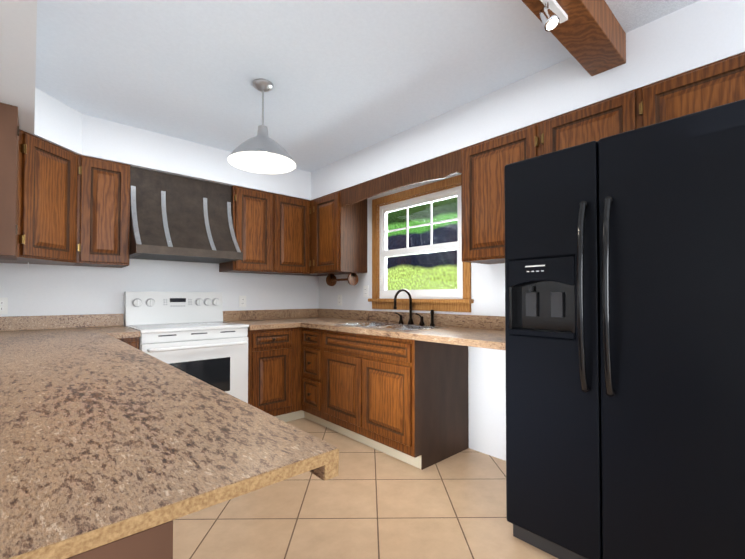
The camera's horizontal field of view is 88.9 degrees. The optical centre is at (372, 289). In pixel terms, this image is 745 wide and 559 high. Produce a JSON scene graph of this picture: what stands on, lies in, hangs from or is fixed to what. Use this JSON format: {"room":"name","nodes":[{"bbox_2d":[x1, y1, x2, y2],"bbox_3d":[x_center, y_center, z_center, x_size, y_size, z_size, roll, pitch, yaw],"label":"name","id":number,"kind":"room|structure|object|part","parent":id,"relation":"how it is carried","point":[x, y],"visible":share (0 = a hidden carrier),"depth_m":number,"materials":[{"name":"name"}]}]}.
{"room":"kitchen","nodes":[
{"label":"kitchen","id":0,"kind":"room"},
{"bbox_2d":[0,259,318,316],"bbox_3d":[-1.771,-0.007,3.477,4.150,2.440,0.150,1,-1,-42],"label":"wall","id":1,"kind":"structure","parent":0,"point":[38,290],"depth_m":3.15,"materials":[{"name":"paint"}]},
{"bbox_2d":[0,298,7,313],"bbox_3d":[-2.584,0.114,2.636,0.072,0.116,0.008,1,-1,-42],"label":"electrical outlet plate","id":2,"kind":"object","parent":1,"relation":"attached to","point":[3,305],"visible":1,"depth_m":2.65,"materials":[{"name":"white plastic"}]},
{"bbox_2d":[0,102,129,267],"bbox_3d":[-2.092,-0.562,2.435,0.967,0.784,0.980,1,-1,-42],"label":"upper cabinet","id":3,"kind":"object","parent":1,"relation":"attached to","point":[60,206],"visible":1,"depth_m":2.51,"materials":[{"name":"brown wood"}]},
{"bbox_2d":[129,166,242,263],"bbox_3d":[-1.582,-0.599,3.182,0.782,0.684,0.553,1,-1,-42],"label":"range hood","id":4,"kind":"object","parent":1,"relation":"attached to","point":[178,218],"visible":0.96,"depth_m":3.08,"materials":[{"name":"brown metal"}]},
{"bbox_2d":[239,296,245,306],"bbox_3d":[-1.298,0.118,3.793,0.072,0.116,0.008,1,-1,-42],"label":"electrical outlet plate","id":5,"kind":"object","parent":1,"relation":"attached to","point":[242,301],"visible":1,"depth_m":3.79,"materials":[{"name":"white plastic"}]},
{"bbox_2d":[219,185,310,275],"bbox_3d":[-1.046,-0.549,3.781,0.810,0.764,0.378,1,-1,-42],"label":"upper cabinet","id":6,"kind":"object","parent":1,"relation":"attached to","point":[272,231],"depth_m":3.64,"materials":[{"name":"brown wood"}]},
{"bbox_2d":[173,418,557,558],"bbox_3d":[-0.504,1.181,-0.119,7.050,0.060,7.260,1,-1,-42],"label":"floor","id":7,"kind":"structure","parent":0,"point":[368,502],"depth_m":1.99,"materials":[{"name":"tile"}]},
{"bbox_2d":[66,520,172,558],"bbox_3d":[-1.524,0.734,1.431,0.591,0.888,3.196,1,-1,-42],"label":"base cabinet","id":8,"kind":"object","parent":7,"relation":"on","point":[155,542],"depth_m":0.43,"materials":[{"name":"brown wood"}]},
{"bbox_2d":[0,314,338,558],"bbox_3d":[-1.430,0.241,1.521,0.840,0.144,3.202,1,-1,-42],"label":"countertop","id":9,"kind":"structure","parent":8,"relation":"on","point":[107,435],"depth_m":0.63,"materials":[{"name":"stone"}]},
{"bbox_2d":[118,337,138,348],"bbox_3d":[-1.993,0.766,2.720,0.437,0.868,0.652,1,-1,-42],"label":"base cabinet","id":10,"kind":"object","parent":7,"relation":"on","point":[134,342],"depth_m":2.61,"materials":[{"name":"brown wood"}]},
{"bbox_2d":[108,314,123,315],"bbox_3d":[-1.896,0.263,2.806,0.189,0.144,0.668,1,-1,-42],"label":"countertop","id":11,"kind":"structure","parent":10,"relation":"on","point":[108,314],"depth_m":3.07,"materials":[{"name":"stone"}]},
{"bbox_2d":[124,292,248,402],"bbox_3d":[-1.514,0.612,3.108,0.782,1.190,0.719,1,-1,-42],"label":"range","id":12,"kind":"object","parent":7,"relation":"on","point":[194,334],"visible":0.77,"depth_m":3.06,"materials":[{"name":"white metal"}]},
{"bbox_2d":[247,327,306,421],"bbox_3d":[-1.050,0.781,3.569,0.518,0.868,0.652,1,-1,-42],"label":"base cabinet","id":13,"kind":"object","parent":7,"relation":"on","point":[273,354],"depth_m":3.32,"materials":[{"name":"brown wood"}]},
{"bbox_2d":[223,309,299,329],"bbox_3d":[-1.061,0.274,3.547,0.461,0.140,0.682,1,-1,-42],"label":"countertop","id":14,"kind":"structure","parent":13,"relation":"on","point":[281,318],"depth_m":3.78,"materials":[{"name":"stone"}]},
{"bbox_2d":[300,308,504,349],"bbox_3d":[0.047,0.267,3.156,0.664,0.140,2.747,1,-1,-42],"label":"countertop","id":15,"kind":"structure","parent":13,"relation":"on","point":[480,331],"depth_m":2.86,"materials":[{"name":"stone"}]},
{"bbox_2d":[334,322,448,331],"bbox_3d":[0.130,0.381,3.069,0.482,0.181,0.842,1,-1,-42],"label":"sink basin","id":16,"kind":"object","parent":15,"relation":"in","point":[395,326],"visible":0.31,"depth_m":3.09,"materials":[{"name":"silver metal"}]},
{"bbox_2d":[393,289,434,325],"bbox_3d":[0.301,0.144,3.156,0.232,0.305,0.394,1,-1,-42],"label":"faucet","id":17,"kind":"object","parent":15,"relation":"on","point":[410,321],"visible":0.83,"depth_m":3.17,"materials":[{"name":"black metal"}]},
{"bbox_2d":[299,335,358,423],"bbox_3d":[-0.306,0.855,3.566,0.626,0.720,0.305,1,-1,-42],"label":"base cabinet","id":18,"kind":"object","parent":7,"relation":"on","point":[309,351],"depth_m":3.38,"materials":[{"name":"brown wood"}]},
{"bbox_2d":[319,339,468,469],"bbox_3d":[0.145,0.846,3.065,0.626,0.720,1.045,1,-1,-42],"label":"base cabinet","id":19,"kind":"object","parent":7,"relation":"on","point":[405,400],"depth_m":2.71,"materials":[{"name":"brown wood"}]},
{"bbox_2d":[504,99,744,558],"bbox_3d":[1.228,0.288,1.681,0.863,1.787,0.995,1,-1,-42],"label":"refrigerator","id":20,"kind":"object","parent":7,"relation":"on","point":[544,545],"depth_m":1.43,"materials":[{"name":"black metal"}]},
{"bbox_3d":[0.764,0.035,1.707,0.068,0.344,0.291,1,-1,-42],"label":"refrigerator panel","id":21,"kind":"part","parent":20,"relation":"part of","materials":[{"name":"black plastic"}]},
{"bbox_3d":[0.790,0.247,1.686,0.068,1.700,0.403,1,-1,-42],"label":"refrigerator door","id":22,"kind":"part","parent":20,"relation":"part of","materials":[{"name":"black metal"}]},
{"bbox_3d":[0.873,0.026,1.490,0.074,0.775,0.120,1,-1,-42],"label":"refrigerator handle","id":23,"kind":"part","parent":20,"relation":"part of","materials":[{"name":"black metal"}]},
{"bbox_3d":[1.125,0.241,1.314,0.068,1.700,0.587,1,-1,-42],"label":"refrigerator door","id":24,"kind":"part","parent":20,"relation":"part of","materials":[{"name":"black metal"}]},
{"bbox_2d":[35,0,698,171],"bbox_3d":[-0.504,-1.329,-0.076,7.050,0.080,7.260,1,-1,-42],"label":"ceiling","id":25,"kind":"structure","parent":0,"point":[346,78],"depth_m":2.08,"materials":[{"name":"paint"}]},
{"bbox_2d":[227,79,295,173],"bbox_3d":[-0.666,-1.005,2.303,0.400,0.485,0.400,1,-1,-42],"label":"pendant lamp","id":26,"kind":"object","parent":25,"relation":"hanging from","point":[261,152],"visible":1,"depth_m":2.31,"materials":[{"name":"silver metal"}]},
{"bbox_2d":[522,0,625,75],"bbox_3d":[0.391,-1.192,1.195,2.145,0.150,0.155,1,-1,-42],"label":"ceiling beam","id":27,"kind":"structure","parent":25,"relation":"attached to","point":[590,35],"depth_m":1.68,"materials":[{"name":"brown wood"}]},
{"bbox_2d":[540,0,567,31],"bbox_3d":[0.538,-1.050,1.317,0.670,0.127,0.072,1,-1,-42],"label":"track spotlight","id":28,"kind":"object","parent":27,"relation":"attached to","point":[553,14],"visible":1,"depth_m":1.44,"materials":[{"name":"white plastic"}]},
{"bbox_2d":[0,0,744,199],"bbox_3d":[0.640,-1.128,0.816,2.950,0.290,7.060,1,-1,-42],"label":"soffit","id":29,"kind":"structure","parent":0,"point":[698,34],"depth_m":2.33,"materials":[{"name":"paint"}]},
{"bbox_2d":[319,173,505,460],"bbox_3d":[1.724,-0.035,1.873,0.100,2.440,7.210,1,-1,-42],"label":"wall","id":30,"kind":"structure","parent":0,"point":[487,397],"depth_m":2.82,"materials":[{"name":"paint"}]},
{"bbox_2d":[338,295,341,305],"bbox_3d":[-0.354,0.114,4.098,0.008,0.116,0.072,1,-1,-42],"label":"electrical outlet plate","id":31,"kind":"object","parent":30,"relation":"attached to","point":[340,300],"visible":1,"depth_m":4.09,"materials":[{"name":"white plastic"}]},
{"bbox_2d":[363,286,368,296],"bbox_3d":[-0.066,0.018,3.780,0.008,0.116,0.072,1,-1,-42],"label":"switch plate","id":32,"kind":"object","parent":30,"relation":"attached to","point":[365,291],"visible":1,"depth_m":3.77,"materials":[{"name":"white plastic"}]},
{"bbox_2d":[368,175,473,311],"bbox_3d":[0.381,-0.353,3.301,0.117,1.065,1.150,1,-1,-42],"label":"window","id":33,"kind":"structure","parent":30,"relation":"in","point":[385,209],"depth_m":3.28,"materials":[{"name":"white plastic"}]},
{"bbox_2d":[311,52,744,275],"bbox_3d":[1.434,-0.582,1.857,0.361,0.764,6.558,1,-1,-42],"label":"upper cabinet","id":34,"kind":"object","parent":30,"relation":"attached to","point":[325,235],"depth_m":2.36,"materials":[{"name":"brown wood"}]},
{"bbox_2d":[326,272,357,285],"bbox_3d":[-0.308,-0.101,3.803,0.124,0.128,0.373,1,-1,-42],"label":"towel holder","id":35,"kind":"object","parent":34,"relation":"attached to","point":[351,279],"visible":1,"depth_m":3.75,"materials":[{"name":"brown wood"}]},
{"label":"outside","id":36,"kind":"structure","parent":0,"visible":0},
{"bbox_2d":[387,197,457,289],"bbox_3d":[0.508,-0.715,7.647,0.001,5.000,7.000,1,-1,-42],"label":"window glass","id":37,"kind":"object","parent":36,"point":[423,232],"depth_m":7.13,"materials":[{"name":"clear glass"}]}
]}

